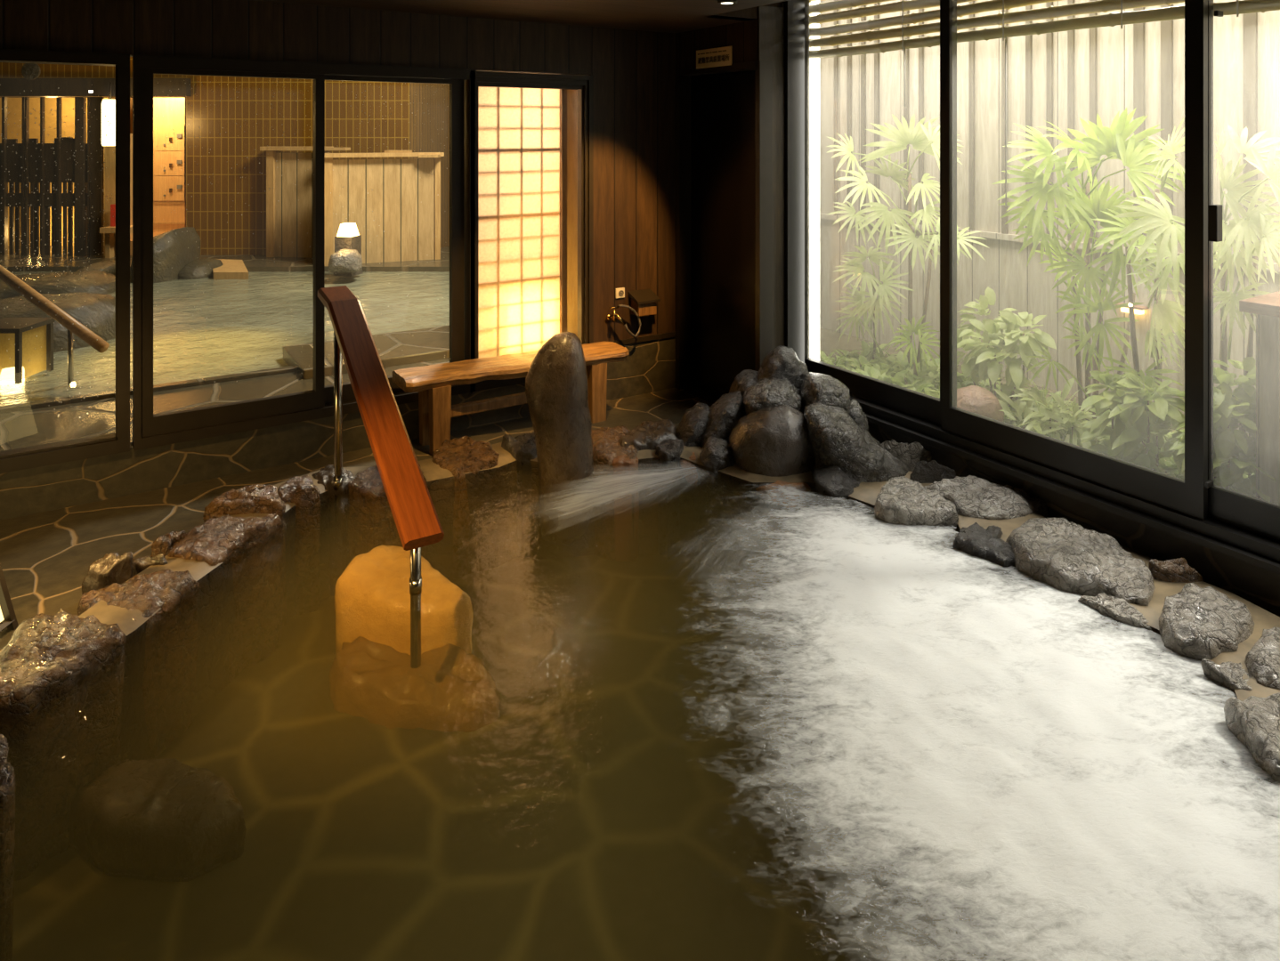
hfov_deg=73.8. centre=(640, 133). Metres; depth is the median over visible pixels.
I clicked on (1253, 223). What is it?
palm
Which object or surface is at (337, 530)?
rim stone
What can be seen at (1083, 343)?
palm
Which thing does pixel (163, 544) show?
rim stone
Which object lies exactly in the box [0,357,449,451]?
ground
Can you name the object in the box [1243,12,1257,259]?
batten
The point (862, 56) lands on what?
batten
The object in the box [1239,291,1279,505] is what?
wooden box
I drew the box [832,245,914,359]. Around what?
palm
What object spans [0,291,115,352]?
rock
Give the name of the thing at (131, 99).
wall
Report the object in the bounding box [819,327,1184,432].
ground
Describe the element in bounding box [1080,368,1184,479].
shrub
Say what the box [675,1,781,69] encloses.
wall
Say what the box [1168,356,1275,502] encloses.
shrub
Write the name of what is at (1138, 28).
batten
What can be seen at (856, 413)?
rock
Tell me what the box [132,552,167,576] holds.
rim stone
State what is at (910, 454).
rim stone
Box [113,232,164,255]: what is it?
floor
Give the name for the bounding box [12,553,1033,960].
floor
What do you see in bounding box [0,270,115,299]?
rock
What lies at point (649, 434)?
rim stone
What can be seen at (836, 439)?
rock
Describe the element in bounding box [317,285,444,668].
handrail
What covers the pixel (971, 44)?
batten
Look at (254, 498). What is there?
rim stone
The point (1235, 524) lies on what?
window
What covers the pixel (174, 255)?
rock
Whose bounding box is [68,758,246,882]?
boulder
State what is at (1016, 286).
fence
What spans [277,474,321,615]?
rim stone
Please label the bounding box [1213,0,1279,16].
bamboo blind
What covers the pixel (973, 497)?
rim stone
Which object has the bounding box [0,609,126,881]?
rim stone
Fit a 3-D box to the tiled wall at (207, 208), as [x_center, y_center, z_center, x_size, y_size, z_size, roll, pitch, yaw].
[-7.065,-0.118,11.399,8.021,3.774,0.201,0,0,0]
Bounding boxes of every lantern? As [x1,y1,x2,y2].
[0,317,55,384]
[0,564,18,631]
[101,81,115,145]
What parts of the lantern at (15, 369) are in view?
bulb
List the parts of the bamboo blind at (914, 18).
cord, pull cord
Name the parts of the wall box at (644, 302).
lid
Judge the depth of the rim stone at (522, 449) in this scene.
4.32 m
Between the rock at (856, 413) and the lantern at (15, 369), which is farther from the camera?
the lantern at (15, 369)
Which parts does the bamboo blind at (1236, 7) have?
cord, cord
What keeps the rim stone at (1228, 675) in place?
on the curb
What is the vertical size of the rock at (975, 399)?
0.350 m
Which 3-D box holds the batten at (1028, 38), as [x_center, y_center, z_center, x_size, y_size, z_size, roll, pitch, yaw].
[2.561,-0.361,5.616,0.022,2.078,0.034,0,0,-33]
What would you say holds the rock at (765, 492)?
on the curb
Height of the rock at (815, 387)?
0.345 m
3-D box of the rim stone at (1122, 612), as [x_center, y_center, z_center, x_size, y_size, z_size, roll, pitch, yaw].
[1.652,1.890,2.958,0.253,0.530,0.115,0,0,45]
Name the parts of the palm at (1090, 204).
stem, stem, stem, stem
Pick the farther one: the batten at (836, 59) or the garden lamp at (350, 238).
the garden lamp at (350, 238)
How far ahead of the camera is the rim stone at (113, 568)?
3.12 m
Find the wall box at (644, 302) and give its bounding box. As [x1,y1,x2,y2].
[627,288,660,316]
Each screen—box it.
[259,145,333,258]
[324,150,444,266]
[478,86,567,358]
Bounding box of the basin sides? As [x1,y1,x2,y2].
[121,457,1237,761]
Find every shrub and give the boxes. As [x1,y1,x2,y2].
[937,286,1056,406]
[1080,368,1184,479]
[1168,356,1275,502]
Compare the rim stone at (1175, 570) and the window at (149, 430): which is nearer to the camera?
the rim stone at (1175, 570)
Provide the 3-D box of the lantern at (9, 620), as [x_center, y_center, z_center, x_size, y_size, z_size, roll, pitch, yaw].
[-2.322,1.490,2.759,0.361,0.426,0.361,0,0,0]
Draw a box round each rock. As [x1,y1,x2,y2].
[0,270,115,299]
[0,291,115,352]
[75,260,130,275]
[129,226,200,283]
[178,258,223,279]
[328,248,362,273]
[676,402,709,446]
[698,390,745,447]
[699,436,735,485]
[728,405,814,477]
[729,369,758,396]
[742,377,802,414]
[755,480,810,509]
[756,345,808,388]
[799,372,850,415]
[803,402,910,482]
[810,465,860,515]
[850,399,868,432]
[956,385,1004,421]
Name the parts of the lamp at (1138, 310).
lamp glass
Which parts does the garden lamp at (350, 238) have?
lamp shade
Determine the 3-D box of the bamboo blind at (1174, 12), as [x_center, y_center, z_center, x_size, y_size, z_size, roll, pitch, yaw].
[1.880,-0.159,3.801,0.066,0.999,1.043,0,0,-33]
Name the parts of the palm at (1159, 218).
stem, stem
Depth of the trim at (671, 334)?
5.56 m
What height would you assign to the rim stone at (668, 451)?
0.572 m
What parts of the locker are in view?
door, door, door, number plate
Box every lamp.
[332,222,363,276]
[1115,302,1148,315]
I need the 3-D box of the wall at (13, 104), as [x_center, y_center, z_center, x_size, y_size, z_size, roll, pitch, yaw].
[-9.819,0.764,12.250,4.279,2.802,0.101,0,0,0]
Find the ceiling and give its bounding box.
[251,0,788,32]
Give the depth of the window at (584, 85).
5.15 m
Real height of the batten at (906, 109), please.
2.078 m
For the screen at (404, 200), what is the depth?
10.67 m
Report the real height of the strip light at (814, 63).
2.730 m
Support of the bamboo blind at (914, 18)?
attached to the window at (1235, 524)
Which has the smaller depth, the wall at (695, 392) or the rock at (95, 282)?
the wall at (695, 392)
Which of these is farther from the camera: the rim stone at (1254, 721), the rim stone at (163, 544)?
the rim stone at (163, 544)
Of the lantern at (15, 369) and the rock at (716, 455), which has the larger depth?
the lantern at (15, 369)
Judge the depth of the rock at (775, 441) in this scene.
4.13 m
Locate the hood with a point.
(1136, 307)
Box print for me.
[697,49,726,55]
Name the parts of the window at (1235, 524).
sash, sash, sash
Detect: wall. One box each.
[0,0,675,520]
[0,56,409,254]
[0,97,107,245]
[107,97,132,133]
[409,82,449,248]
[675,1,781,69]
[680,387,718,404]
[867,421,1279,617]
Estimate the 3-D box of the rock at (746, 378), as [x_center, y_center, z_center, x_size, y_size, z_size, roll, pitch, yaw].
[0.579,1.456,4.722,0.197,0.274,0.268,0,0,3]
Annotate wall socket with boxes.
[615,287,624,298]
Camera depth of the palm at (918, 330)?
5.50 m
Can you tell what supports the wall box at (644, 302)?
attached to the wall at (633, 71)
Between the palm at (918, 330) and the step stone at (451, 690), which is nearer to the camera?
the step stone at (451, 690)
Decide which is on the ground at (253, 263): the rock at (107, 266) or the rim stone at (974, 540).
the rock at (107, 266)
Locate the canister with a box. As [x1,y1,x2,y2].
[110,203,115,226]
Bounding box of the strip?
[0,365,297,413]
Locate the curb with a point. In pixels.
(868, 492)
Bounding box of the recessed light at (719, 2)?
[717,0,737,4]
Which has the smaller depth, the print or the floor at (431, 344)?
the print
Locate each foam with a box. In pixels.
[557,468,688,515]
[721,486,1279,960]
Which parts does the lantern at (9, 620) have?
lamp shade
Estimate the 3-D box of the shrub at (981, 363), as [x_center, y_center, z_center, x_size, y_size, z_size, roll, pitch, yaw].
[2.115,1.346,5.075,0.479,0.806,0.749,0,0,-10]
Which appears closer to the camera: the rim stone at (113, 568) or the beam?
the rim stone at (113, 568)
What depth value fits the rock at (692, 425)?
4.51 m
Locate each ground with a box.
[0,245,449,271]
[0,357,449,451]
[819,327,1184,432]
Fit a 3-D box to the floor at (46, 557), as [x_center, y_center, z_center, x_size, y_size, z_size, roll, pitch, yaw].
[-0.241,1.700,0.838,6.500,0.001,7.670,0,0,-33]
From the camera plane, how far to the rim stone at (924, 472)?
3.99 m
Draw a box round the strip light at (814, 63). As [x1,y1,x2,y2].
[809,0,819,361]
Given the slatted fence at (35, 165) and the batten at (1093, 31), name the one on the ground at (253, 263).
the slatted fence at (35, 165)
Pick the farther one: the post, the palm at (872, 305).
the post
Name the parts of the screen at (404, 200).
post, roof slat, roof slat, post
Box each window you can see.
[0,48,129,473]
[132,54,475,450]
[463,71,593,392]
[781,0,1279,575]
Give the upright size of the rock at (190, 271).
0.396 m
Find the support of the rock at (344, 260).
on the ground at (253, 263)
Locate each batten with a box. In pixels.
[834,0,838,215]
[847,7,851,217]
[860,5,866,217]
[874,2,879,219]
[903,0,909,223]
[918,8,923,225]
[968,0,974,230]
[1001,8,1008,234]
[1025,4,1032,236]
[1045,1,1053,238]
[1067,0,1074,241]
[1089,0,1097,243]
[1133,7,1145,248]
[1160,3,1173,245]
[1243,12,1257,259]
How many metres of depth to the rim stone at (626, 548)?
4.28 m
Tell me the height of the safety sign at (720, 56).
0.118 m
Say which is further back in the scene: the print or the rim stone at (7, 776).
the print
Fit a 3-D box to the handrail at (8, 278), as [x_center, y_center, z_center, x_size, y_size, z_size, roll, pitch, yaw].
[-4.183,1.165,5.775,1.492,0.990,0.072,0,0,18]
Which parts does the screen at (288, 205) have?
post, board panel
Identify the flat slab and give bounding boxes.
[212,259,248,279]
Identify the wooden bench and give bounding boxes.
[392,341,629,454]
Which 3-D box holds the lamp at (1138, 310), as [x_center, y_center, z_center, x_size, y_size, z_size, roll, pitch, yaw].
[2.904,1.038,5.036,0.069,0.045,0.153,0,0,-33]
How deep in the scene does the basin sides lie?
4.09 m
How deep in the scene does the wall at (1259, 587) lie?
3.39 m
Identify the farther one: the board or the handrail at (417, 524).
the board
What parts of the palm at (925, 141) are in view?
stem, stem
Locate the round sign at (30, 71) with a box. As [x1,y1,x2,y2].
[21,63,40,80]
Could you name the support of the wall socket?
attached to the wall at (633, 71)
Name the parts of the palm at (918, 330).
stem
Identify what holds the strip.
on the ground at (40, 425)
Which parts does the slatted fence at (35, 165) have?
post, post, post, post, board panel, post, post, post, post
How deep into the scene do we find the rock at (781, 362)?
4.56 m
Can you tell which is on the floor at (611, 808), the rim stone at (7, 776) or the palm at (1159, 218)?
the rim stone at (7, 776)
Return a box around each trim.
[612,332,675,345]
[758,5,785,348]
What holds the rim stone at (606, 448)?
on the curb
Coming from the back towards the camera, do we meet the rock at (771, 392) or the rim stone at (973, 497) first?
the rock at (771, 392)
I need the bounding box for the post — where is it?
[104,133,132,255]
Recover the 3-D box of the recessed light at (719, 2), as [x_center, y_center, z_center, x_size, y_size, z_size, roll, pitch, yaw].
[0.438,-0.661,4.280,0.100,0.018,0.100,0,0,-33]
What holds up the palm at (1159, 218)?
on the ground at (830, 342)
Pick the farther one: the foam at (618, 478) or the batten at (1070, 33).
the batten at (1070, 33)
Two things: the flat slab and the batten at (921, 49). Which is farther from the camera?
the flat slab
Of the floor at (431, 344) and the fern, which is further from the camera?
the floor at (431, 344)
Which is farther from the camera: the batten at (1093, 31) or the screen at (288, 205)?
the screen at (288, 205)
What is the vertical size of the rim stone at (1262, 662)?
0.592 m
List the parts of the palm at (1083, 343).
stem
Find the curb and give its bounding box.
[78,442,1279,701]
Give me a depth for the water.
7.53 m
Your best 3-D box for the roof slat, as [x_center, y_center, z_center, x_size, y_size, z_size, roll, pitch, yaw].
[-3.820,0.196,10.800,0.246,0.034,0.200,0,0,0]
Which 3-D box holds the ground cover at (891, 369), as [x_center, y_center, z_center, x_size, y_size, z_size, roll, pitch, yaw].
[2.049,1.580,4.763,1.468,0.141,3.205,0,0,-33]
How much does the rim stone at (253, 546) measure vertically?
0.574 m
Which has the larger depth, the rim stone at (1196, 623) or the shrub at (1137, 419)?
the shrub at (1137, 419)
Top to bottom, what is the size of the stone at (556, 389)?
1.051 m
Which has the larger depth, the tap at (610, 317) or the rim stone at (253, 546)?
the tap at (610, 317)
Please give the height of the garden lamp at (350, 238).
0.596 m
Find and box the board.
[567,89,577,336]
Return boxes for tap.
[606,304,640,337]
[606,308,615,322]
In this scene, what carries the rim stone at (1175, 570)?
on the curb
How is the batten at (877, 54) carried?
attached to the fence at (1016, 286)
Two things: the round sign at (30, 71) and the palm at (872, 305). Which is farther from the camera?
the round sign at (30, 71)
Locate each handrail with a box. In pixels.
[0,265,109,385]
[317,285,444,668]
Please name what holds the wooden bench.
on the floor at (46, 557)
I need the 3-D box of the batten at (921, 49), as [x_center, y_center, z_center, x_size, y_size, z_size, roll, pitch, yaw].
[2.092,-0.361,6.346,0.022,2.078,0.034,0,0,-33]
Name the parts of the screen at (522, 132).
screen frame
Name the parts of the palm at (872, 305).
stem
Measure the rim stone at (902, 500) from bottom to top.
0.599 m
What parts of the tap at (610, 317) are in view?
spout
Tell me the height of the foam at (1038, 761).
0.022 m
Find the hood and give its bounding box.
[1115,302,1148,310]
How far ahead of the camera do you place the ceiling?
4.60 m
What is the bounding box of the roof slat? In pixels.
[325,147,350,150]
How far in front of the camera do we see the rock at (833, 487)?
3.94 m
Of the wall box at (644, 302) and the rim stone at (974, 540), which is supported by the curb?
the rim stone at (974, 540)
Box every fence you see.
[0,97,104,255]
[819,0,1279,436]
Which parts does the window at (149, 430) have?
sash, sash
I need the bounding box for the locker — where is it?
[153,97,186,232]
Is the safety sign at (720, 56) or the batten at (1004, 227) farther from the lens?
the batten at (1004, 227)
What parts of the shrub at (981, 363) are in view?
stem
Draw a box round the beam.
[0,78,190,97]
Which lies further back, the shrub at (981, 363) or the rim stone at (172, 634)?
the shrub at (981, 363)
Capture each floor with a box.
[0,388,730,652]
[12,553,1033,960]
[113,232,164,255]
[282,325,449,379]
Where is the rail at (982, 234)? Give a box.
[819,213,1279,272]
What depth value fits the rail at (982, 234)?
5.78 m
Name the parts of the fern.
stem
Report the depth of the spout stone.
4.30 m
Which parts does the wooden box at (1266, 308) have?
lid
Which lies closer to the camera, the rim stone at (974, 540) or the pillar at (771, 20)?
the rim stone at (974, 540)
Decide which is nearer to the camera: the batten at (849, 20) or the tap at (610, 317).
the tap at (610, 317)
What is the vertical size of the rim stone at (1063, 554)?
0.614 m
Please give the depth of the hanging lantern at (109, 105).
10.72 m
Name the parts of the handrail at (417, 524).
post, rail, post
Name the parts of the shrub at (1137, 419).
stem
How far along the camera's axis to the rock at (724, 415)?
4.44 m
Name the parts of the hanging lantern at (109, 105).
cord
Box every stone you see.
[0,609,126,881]
[0,734,15,960]
[77,569,199,759]
[81,551,133,594]
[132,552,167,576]
[150,530,186,557]
[167,513,283,683]
[202,484,286,628]
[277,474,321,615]
[311,464,354,596]
[329,636,499,732]
[334,544,473,656]
[348,464,427,562]
[431,436,499,579]
[501,432,536,558]
[524,332,594,546]
[591,425,638,560]
[612,454,639,561]
[617,418,678,451]
[655,438,683,558]
[679,452,697,484]
[874,476,958,551]
[880,439,931,471]
[909,460,955,483]
[923,475,1047,519]
[952,522,1015,591]
[1005,518,1155,607]
[1077,592,1155,677]
[1148,558,1203,583]
[1158,583,1254,747]
[1201,658,1252,769]
[1223,692,1279,818]
[1244,626,1279,689]
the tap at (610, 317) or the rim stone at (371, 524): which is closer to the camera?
the rim stone at (371, 524)
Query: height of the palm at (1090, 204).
1.807 m
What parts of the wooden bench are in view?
leg, leg, seat, leg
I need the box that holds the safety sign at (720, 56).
[696,46,732,68]
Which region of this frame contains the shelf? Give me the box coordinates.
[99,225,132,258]
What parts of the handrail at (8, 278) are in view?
post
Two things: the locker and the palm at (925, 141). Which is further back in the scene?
the locker
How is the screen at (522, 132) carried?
on the ground at (40, 425)
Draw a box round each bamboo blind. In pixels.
[809,0,939,106]
[956,0,1184,206]
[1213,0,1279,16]
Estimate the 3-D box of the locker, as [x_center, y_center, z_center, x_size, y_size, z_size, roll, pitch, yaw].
[-6.931,0.415,12.482,0.749,2.011,0.435,0,0,0]
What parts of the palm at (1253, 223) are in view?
stem, stem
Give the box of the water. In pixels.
[0,271,449,405]
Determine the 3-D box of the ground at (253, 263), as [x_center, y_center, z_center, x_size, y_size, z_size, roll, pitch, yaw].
[-5.473,1.805,13.300,8.816,0.390,6.000,0,0,0]
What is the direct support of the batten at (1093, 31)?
attached to the fence at (1016, 286)
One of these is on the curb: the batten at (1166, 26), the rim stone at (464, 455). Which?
the rim stone at (464, 455)
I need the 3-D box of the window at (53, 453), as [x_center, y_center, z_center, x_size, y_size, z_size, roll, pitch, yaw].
[-2.774,0.557,3.811,0.847,1.855,0.130,0,0,-33]
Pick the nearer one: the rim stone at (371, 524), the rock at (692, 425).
the rim stone at (371, 524)
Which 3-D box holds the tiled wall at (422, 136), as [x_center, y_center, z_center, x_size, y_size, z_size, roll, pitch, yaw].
[-2.789,0.000,12.096,0.055,3.400,1.678,0,0,17]
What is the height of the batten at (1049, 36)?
2.078 m
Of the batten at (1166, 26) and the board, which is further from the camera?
the board
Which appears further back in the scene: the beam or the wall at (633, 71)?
the beam
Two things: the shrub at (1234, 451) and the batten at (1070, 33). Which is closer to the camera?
the shrub at (1234, 451)
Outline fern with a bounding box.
[992,378,1114,448]
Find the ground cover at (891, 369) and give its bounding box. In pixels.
[819,340,1255,488]
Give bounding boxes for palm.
[826,113,989,369]
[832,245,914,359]
[886,315,939,376]
[991,107,1184,427]
[1026,280,1184,419]
[1112,117,1220,460]
[1213,122,1279,432]
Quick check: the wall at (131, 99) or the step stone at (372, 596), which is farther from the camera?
the wall at (131, 99)

